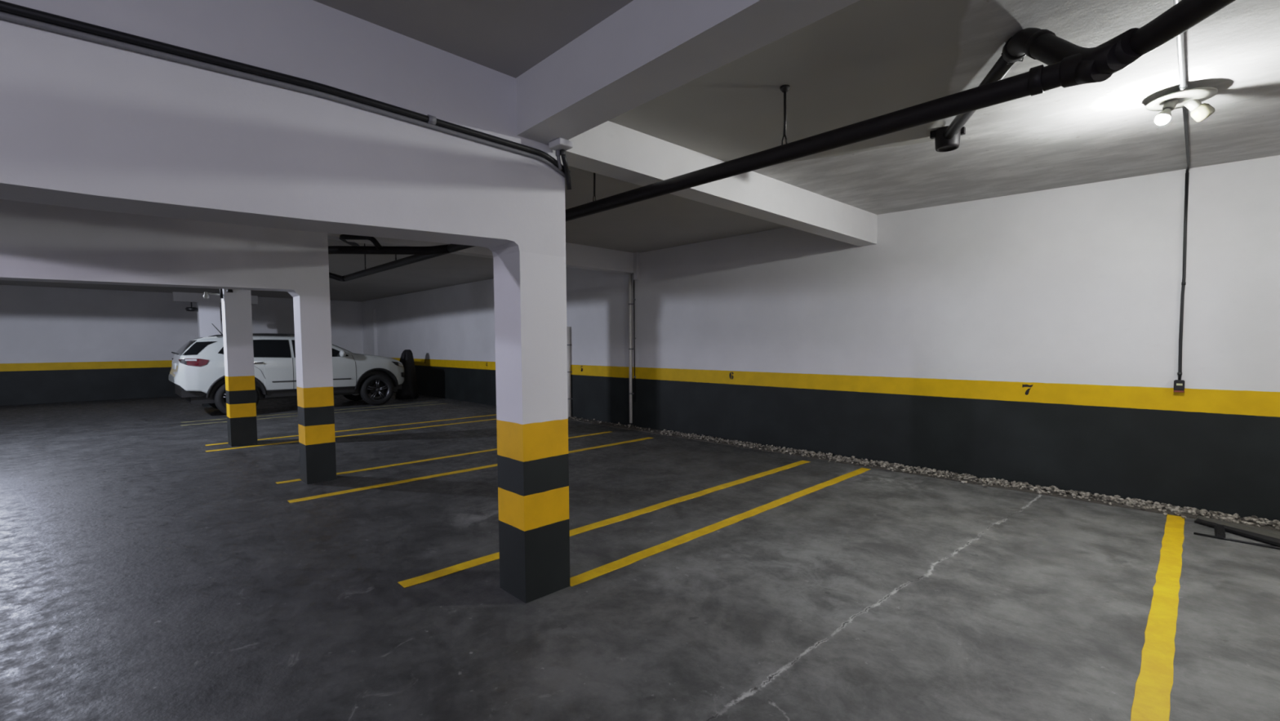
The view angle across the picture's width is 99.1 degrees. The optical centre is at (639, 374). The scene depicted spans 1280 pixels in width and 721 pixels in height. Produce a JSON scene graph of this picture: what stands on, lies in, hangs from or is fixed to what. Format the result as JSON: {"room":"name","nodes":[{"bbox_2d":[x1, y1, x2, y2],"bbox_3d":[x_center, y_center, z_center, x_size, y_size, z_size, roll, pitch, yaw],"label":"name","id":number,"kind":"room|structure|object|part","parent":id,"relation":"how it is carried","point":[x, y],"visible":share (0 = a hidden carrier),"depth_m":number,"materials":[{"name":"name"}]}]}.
{"room":"parking garage","nodes":[
{"label":"parking garage","id":0,"kind":"room"},
{"bbox_2d":[0,284,363,405],"bbox_3d":[-15.156,-0.925,15.293,13.771,3.300,0.200,-3,4,-44],"label":"wall","id":1,"kind":"structure","parent":0,"point":[58,344],"depth_m":15.25,"materials":[{"name":"white paint"}]},
{"bbox_2d":[0,165,787,301],"bbox_3d":[-8.642,-2.125,8.551,13.971,0.200,18.650,-3,4,-44],"label":"ceiling","id":2,"kind":"structure","parent":0,"point":[668,220],"depth_m":8.36,"materials":[{"name":"grey paint"}]},
{"bbox_2d":[0,199,329,297],"bbox_3d":[-6.645,-1.209,3.010,8.770,1.090,0.280,-3,4,-44],"label":"beam","id":3,"kind":"structure","parent":2,"relation":"attached to","point":[39,242],"depth_m":4.98,"materials":[{"name":"white paint"}]},
{"bbox_2d":[327,232,633,274],"bbox_3d":[-1.913,-1.881,7.966,4.991,0.395,0.215,-3,4,-44],"label":"ceiling beam","id":4,"kind":"structure","parent":2,"relation":"attached to","point":[577,255],"depth_m":8.77,"materials":[{"name":"white paint"}]},
{"bbox_2d":[592,173,595,201],"bbox_3d":[-0.363,-1.605,4.326,0.056,0.456,0.056,-3,4,-44],"label":"hanger","id":5,"kind":"object","parent":2,"relation":"hanging from","point":[594,174],"visible":0.45,"depth_m":4.33,"materials":[{"name":"metal"}]},
{"bbox_3d":[-0.362,-1.630,4.323,0.016,0.405,0.020,-3,4,-44],"label":"rod","id":6,"kind":"part","parent":5,"relation":"part of","materials":[{"name":"metal"}]},
{"bbox_2d":[0,391,1279,720],"bbox_3d":[-6.106,1.265,6.164,14.171,0.150,26.050,-3,4,-44],"label":"floor","id":7,"kind":"structure","parent":0,"point":[147,573],"depth_m":3.33,"materials":[{"name":"concrete"}]},
{"bbox_2d":[196,302,221,406],"bbox_3d":[-10.784,-0.499,13.715,0.420,2.580,0.300,-3,4,-44],"label":"pillar","id":8,"kind":"structure","parent":7,"relation":"on","point":[208,313],"depth_m":13.55,"materials":[{"name":"paint"}]},
{"bbox_2d":[172,291,257,304],"bbox_3d":[-10.670,-1.905,13.755,1.680,0.220,0.260,-3,4,-44],"label":"ceiling beam","id":9,"kind":"structure","parent":8,"relation":"on","point":[176,296],"depth_m":13.38,"materials":[{"name":"white paint"}]},
{"bbox_2d":[185,302,198,311],"bbox_3d":[-11.012,-1.660,13.404,0.260,0.235,0.254,-3,4,-44],"label":"ceiling fitting","id":10,"kind":"object","parent":9,"relation":"attached to","point":[187,308],"visible":1,"depth_m":13.33,"materials":[{"name":"black plastic"}]},
{"bbox_2d":[221,288,257,446],"bbox_3d":[-6.101,-0.475,8.288,0.325,3.092,0.300,-3,4,-44],"label":"pillar","id":11,"kind":"structure","parent":7,"relation":"on","point":[237,316],"depth_m":8.20,"materials":[{"name":"paint"}]},
{"bbox_2d":[203,288,232,298],"bbox_3d":[-6.215,-1.328,8.058,0.379,0.428,0.158,-1,3,-9],"label":"lamp","id":12,"kind":"object","parent":11,"relation":"attached to","point":[206,295],"visible":0.46,"depth_m":8.03,"materials":[{"name":"silver metal"}]},
{"bbox_3d":[-6.360,-1.157,8.000,0.070,0.095,0.068,-3,4,-44],"label":"lamp shade","id":13,"kind":"part","parent":12,"relation":"part of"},
{"bbox_3d":[-6.287,-1.184,8.070,0.186,0.034,0.024,-3,4,-44],"label":"arm","id":14,"kind":"part","parent":12,"relation":"part of"},
{"bbox_2d":[168,323,404,414],"bbox_3d":[-8.235,-0.186,13.111,4.620,1.994,2.236,-3,4,-44],"label":"car","id":15,"kind":"object","parent":7,"relation":"on","point":[197,367],"visible":0.74,"depth_m":12.06,"materials":[{"name":"white paint"}]},
{"bbox_3d":[-9.842,-0.177,11.537,0.025,0.130,0.520,-3,4,-44],"label":"number plate","id":16,"kind":"part","parent":15,"relation":"part of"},
{"bbox_3d":[-9.716,-0.574,11.640,0.252,0.307,1.437,-3,4,-44],"label":"tailgate glass","id":17,"kind":"part","parent":15,"relation":"part of","materials":[{"name":"black glass"}]},
{"bbox_2d":[177,358,208,366],"bbox_3d":[-9.059,-0.239,11.067,0.505,0.163,0.097,-2,4,-25],"label":"tail lamp","id":18,"kind":"object","parent":15,"relation":"attached to","point":[182,362],"depth_m":11.05,"materials":[{"name":"red plastic"}]},
{"bbox_3d":[-9.032,-0.536,11.202,0.595,0.285,0.155,-3,4,-44],"label":"tailgate glass corner","id":19,"kind":"part","parent":15,"relation":"part of","materials":[{"name":"black glass"}]},
{"bbox_3d":[-9.227,-0.904,13.038,1.730,0.105,0.045,-3,4,-44],"label":"roof rail","id":20,"kind":"part","parent":15,"relation":"part of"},
{"bbox_3d":[-8.293,-0.856,12.085,1.730,0.105,0.045,-3,5,-45],"label":"roof rail","id":21,"kind":"part","parent":15,"relation":"part of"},
{"bbox_3d":[-7.502,0.134,12.539,1.600,0.030,0.002,-3,4,-44],"label":"moulding","id":22,"kind":"part","parent":15,"relation":"part of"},
{"bbox_2d":[339,350,346,356],"bbox_3d":[-7.018,-0.487,12.891,0.142,0.174,0.240,-3,4,-44],"label":"mirror","id":23,"kind":"object","parent":15,"relation":"attached to","point":[342,353],"depth_m":12.82,"materials":[{"name":"white paint"}]},
{"bbox_2d":[392,361,403,367],"bbox_3d":[-6.188,-0.256,13.966,0.052,0.165,0.412,1,3,16],"label":"lamp","id":24,"kind":"object","parent":15,"relation":"on","point":[395,364],"depth_m":13.92,"materials":[{"name":"plastic"}]},
{"bbox_2d":[181,401,436,422],"bbox_3d":[-7.191,0.836,12.568,5.200,0.003,0.111,-3,4,-44],"label":"parking line","id":25,"kind":"object","parent":7,"relation":"on","point":[430,402],"visible":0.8,"depth_m":12.63,"materials":[{"name":"paint"}]},
{"bbox_2d":[182,403,444,425],"bbox_3d":[-6.827,0.856,12.168,5.240,0.003,0.111,-3,4,-44],"label":"parking line","id":26,"kind":"object","parent":7,"relation":"on","point":[437,403],"visible":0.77,"depth_m":12.29,"materials":[{"name":"paint"}]},
{"bbox_2d":[293,295,336,484],"bbox_3d":[-3.606,0.167,6.058,0.290,2.032,0.280,-3,4,-44],"label":"pillar","id":27,"kind":"structure","parent":7,"relation":"on","point":[312,314],"depth_m":5.95,"materials":[{"name":"paint"}]},
{"bbox_2d":[205,418,496,451],"bbox_3d":[-4.280,0.984,9.641,5.340,0.003,0.111,-3,4,-44],"label":"parking line","id":28,"kind":"object","parent":7,"relation":"on","point":[490,419],"visible":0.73,"depth_m":9.19,"materials":[{"name":"yellow paint"}]},
{"bbox_2d":[205,413,496,445],"bbox_3d":[-4.685,0.961,10.097,5.280,0.003,0.110,-3,4,-44],"label":"parking line","id":29,"kind":"object","parent":7,"relation":"on","point":[495,414],"visible":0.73,"depth_m":9.95,"materials":[{"name":"yellow paint"}]},
{"bbox_2d":[395,349,418,399],"bbox_3d":[-6.585,-0.008,15.342,0.587,1.370,0.592,0,3,-3],"label":"bundle","id":30,"kind":"object","parent":7,"relation":"on","point":[409,390],"visible":0.94,"depth_m":15.18,"materials":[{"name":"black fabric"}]},
{"bbox_2d":[275,431,611,484],"bbox_3d":[-2.233,1.084,7.652,4.860,0.003,0.102,-3,4,-44],"label":"parking line","id":31,"kind":"object","parent":7,"relation":"on","point":[442,457],"visible":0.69,"depth_m":7.01,"materials":[{"name":"yellow paint"}]},
{"bbox_2d":[287,436,653,502],"bbox_3d":[-1.601,1.118,6.982,4.975,0.003,0.115,-3,4,-44],"label":"parking line","id":32,"kind":"object","parent":7,"relation":"on","point":[648,437],"visible":0.8,"depth_m":6.11,"materials":[{"name":"yellow paint"}]},
{"bbox_2d":[493,251,569,603],"bbox_3d":[-0.655,0.309,3.325,0.320,2.022,0.290,-3,4,-44],"label":"pillar","id":33,"kind":"structure","parent":7,"relation":"on","point":[530,289],"depth_m":3.21,"materials":[{"name":"paint"}]},
{"bbox_2d":[397,460,810,587],"bbox_3d":[0.309,1.209,5.171,5.043,0.003,0.119,-3,4,-44],"label":"parking line","id":34,"kind":"object","parent":7,"relation":"on","point":[428,576],"visible":0.84,"depth_m":4.61,"materials":[{"name":"yellow paint"}]},
{"bbox_2d":[569,467,871,586],"bbox_3d":[1.120,1.217,4.959,4.420,0.003,0.119,-3,4,-44],"label":"parking line","id":35,"kind":"object","parent":7,"relation":"on","point":[633,557],"visible":1,"depth_m":4.30,"materials":[{"name":"yellow paint"}]},
{"bbox_2d":[568,416,1279,531],"bbox_3d":[2.547,1.070,6.894,0.358,0.066,12.200,-3,4,-44],"label":"gravel strip","id":36,"kind":"object","parent":7,"relation":"on","point":[1165,508],"visible":1,"depth_m":5.72,"materials":[{"name":"gravel"}]},
{"bbox_2d":[1130,514,1184,720],"bbox_3d":[2.860,1.318,2.983,4.940,0.003,0.119,-3,4,-44],"label":"parking line","id":37,"kind":"object","parent":7,"relation":"on","point":[1154,682],"visible":1,"depth_m":2.77,"materials":[{"name":"yellow paint"}]},
{"bbox_2d":[1193,515,1279,549],"bbox_3d":[4.640,1.202,3.896,0.434,0.110,1.246,-1,3,-20],"label":"metal bar","id":38,"kind":"object","parent":7,"relation":"on","point":[1271,536],"visible":1,"depth_m":4.15,"materials":[{"name":"black metal"}]},
{"bbox_3d":[4.629,1.250,3.880,0.021,0.017,0.972,-3,4,-43],"label":"thin rod","id":39,"kind":"part","parent":38,"relation":"part of","materials":[{"name":"black plastic"}]},
{"bbox_2d":[312,0,1279,214],"bbox_3d":[0.400,-1.495,-0.665,13.971,0.446,7.200,-3,4,-44],"label":"ceiling","id":40,"kind":"structure","parent":0,"point":[865,60],"depth_m":3.16,"materials":[{"name":"concrete"}]},
{"bbox_2d":[0,0,565,257],"bbox_3d":[-3.758,-1.063,0.214,8.980,1.100,0.290,-3,4,-44],"label":"beam","id":41,"kind":"structure","parent":40,"relation":"attached to","point":[85,124],"depth_m":2.22,"materials":[{"name":"white paint"}]},
{"bbox_2d":[0,0,569,177],"bbox_3d":[-3.464,-1.044,0.270,8.516,0.133,0.042,-3,4,-44],"label":"cable conduit","id":42,"kind":"object","parent":41,"relation":"attached to","point":[431,122],"visible":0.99,"depth_m":2.12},
{"bbox_2d":[515,0,859,144],"bbox_3d":[1.737,-1.419,0.565,0.250,0.448,6.891,-3,4,-43],"label":"beam","id":43,"kind":"structure","parent":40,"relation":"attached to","point":[645,51],"depth_m":2.33,"materials":[{"name":"white paint"}]},
{"bbox_2d":[548,137,573,189],"bbox_3d":[-0.434,-1.210,3.158,0.173,0.236,0.144,-3,4,-44],"label":"junction box","id":44,"kind":"object","parent":43,"relation":"attached to","point":[560,144],"visible":1,"depth_m":3.13,"materials":[{"name":"white paint"}]},
{"bbox_2d":[564,120,877,246],"bbox_3d":[1.099,-1.708,5.043,4.781,0.445,0.215,-3,4,-44],"label":"beam","id":45,"kind":"structure","parent":40,"relation":"attached to","point":[609,148],"depth_m":4.50,"materials":[{"name":"paint"}]},
{"bbox_2d":[328,0,1235,281],"bbox_3d":[-1.171,-1.513,4.816,3.458,0.506,11.498,-3,4,-44],"label":"drain pipe","id":46,"kind":"object","parent":40,"relation":"hanging from","point":[1068,64],"visible":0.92,"depth_m":2.54,"materials":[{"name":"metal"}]},
{"bbox_2d":[338,234,382,249],"bbox_3d":[-3.447,-1.553,6.570,0.370,0.227,1.147,-3,4,-39],"label":"pipe","id":47,"kind":"object","parent":46,"relation":"attached to","point":[354,246],"depth_m":6.27,"materials":[{"name":"black metal"}]},
{"bbox_2d":[779,84,790,145],"bbox_3d":[0.826,-1.476,3.117,0.056,0.322,0.056,-3,4,-44],"label":"hanger","id":48,"kind":"object","parent":40,"relation":"hanging from","point":[784,88],"visible":0.98,"depth_m":3.11,"materials":[{"name":"metal"}]},
{"bbox_3d":[0.828,-1.501,3.114,0.016,0.271,0.020,-3,4,-44],"label":"rod","id":49,"kind":"part","parent":48,"relation":"part of","materials":[{"name":"metal"}]},
{"bbox_2d":[1173,0,1187,90],"bbox_3d":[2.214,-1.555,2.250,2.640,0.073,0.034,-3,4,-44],"label":"tube","id":50,"kind":"object","parent":40,"relation":"attached to","point":[1180,39],"visible":0.68,"depth_m":2.76,"materials":[{"name":"metal"}]},
{"bbox_2d":[1146,87,1217,124],"bbox_3d":[3.171,-1.558,3.204,0.300,0.182,0.300,-3,4,-44],"label":"ceiling lamp","id":51,"kind":"object","parent":40,"relation":"attached to","point":[1192,99],"visible":1,"depth_m":3.18,"materials":[{"name":"beige plastic"}]},
{"bbox_3d":[3.071,-1.494,3.207,0.068,0.054,0.068,-3,4,-44],"label":"bulb","id":52,"kind":"part","parent":51,"relation":"part of","materials":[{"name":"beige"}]},
{"bbox_2d":[1162,99,1177,111],"bbox_3d":[3.111,-1.582,3.203,0.071,0.075,0.056,0,3,0],"label":"socket","id":53,"kind":"object","parent":51,"relation":"attached to","point":[1168,104],"depth_m":3.19,"materials":[{"name":"white plastic"}]},
{"bbox_3d":[3.171,-1.605,3.201,0.300,0.018,0.300,-3,4,-44],"label":"plate","id":54,"kind":"part","parent":51,"relation":"part of","materials":[{"name":"white plastic"}]},
{"bbox_2d":[1183,99,1201,111],"bbox_3d":[3.239,-1.585,3.199,0.076,0.077,0.056,0,3,14],"label":"socket","id":55,"kind":"object","parent":51,"relation":"attached to","point":[1191,104],"depth_m":3.18,"materials":[{"name":"white plastic"}]},
{"bbox_3d":[3.289,-1.529,3.190,0.099,0.103,0.102,-3,4,-44],"label":"bulb","id":56,"kind":"part","parent":51,"relation":"part of","materials":[{"name":"white glass"}]},
{"bbox_2d":[361,155,1279,521],"bbox_3d":[-1.124,-0.758,10.944,0.202,3.300,26.050,-3,4,-44],"label":"wall","id":57,"kind":"structure","parent":0,"point":[1032,338],"depth_m":5.94,"materials":[{"name":"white paint"}]},
{"bbox_2d":[367,308,377,355],"bbox_3d":[-9.396,-0.899,19.188,0.100,2.750,0.600,-3,4,-44],"label":"trim","id":58,"kind":"structure","parent":57,"relation":"attached to","point":[371,313],"depth_m":19.01,"materials":[{"name":"white paint"}]},
{"bbox_2d":[566,326,572,416],"bbox_3d":[-1.447,-0.050,11.119,0.078,1.830,0.112,-3,4,-44],"label":"pipe","id":59,"kind":"object","parent":57,"relation":"attached to","point":[568,332],"visible":0.84,"depth_m":11.09,"materials":[{"name":"white plastic"}]},
{"bbox_2d":[628,273,633,422],"bbox_3d":[-0.171,-0.453,9.799,0.062,2.670,0.096,-3,4,-44],"label":"pipe","id":60,"kind":"object","parent":57,"relation":"attached to","point":[630,304],"visible":1,"depth_m":9.77,"materials":[{"name":"white plastic"}]},
{"bbox_2d":[633,280,635,402],"bbox_3d":[-0.102,-0.641,9.745,0.024,2.290,0.058,-3,4,-44],"label":"pipe","id":61,"kind":"object","parent":57,"relation":"attached to","point":[634,338],"visible":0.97,"depth_m":9.74,"materials":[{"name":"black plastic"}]},
{"bbox_2d":[633,252,639,279],"bbox_3d":[-0.053,-1.899,9.578,0.080,0.480,0.085,-3,4,-44],"label":"trim","id":62,"kind":"structure","parent":57,"relation":"attached to","point":[636,255],"depth_m":9.55,"materials":[{"name":"white paint"}]},
{"bbox_2d":[1173,379,1184,392],"bbox_3d":[4.750,0.103,4.808,0.048,0.106,0.068,-3,4,-44],"label":"box","id":63,"kind":"object","parent":57,"relation":"attached to","point":[1179,384],"visible":1,"depth_m":4.79,"materials":[{"name":"black plastic"}]},
{"bbox_2d":[1177,106,1190,379],"bbox_3d":[3.990,-0.815,4.026,2.154,1.833,0.043,-3,4,-44],"label":"cable","id":64,"kind":"object","parent":57,"relation":"attached to","point":[1184,109],"visible":0.94,"depth_m":4.75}
]}

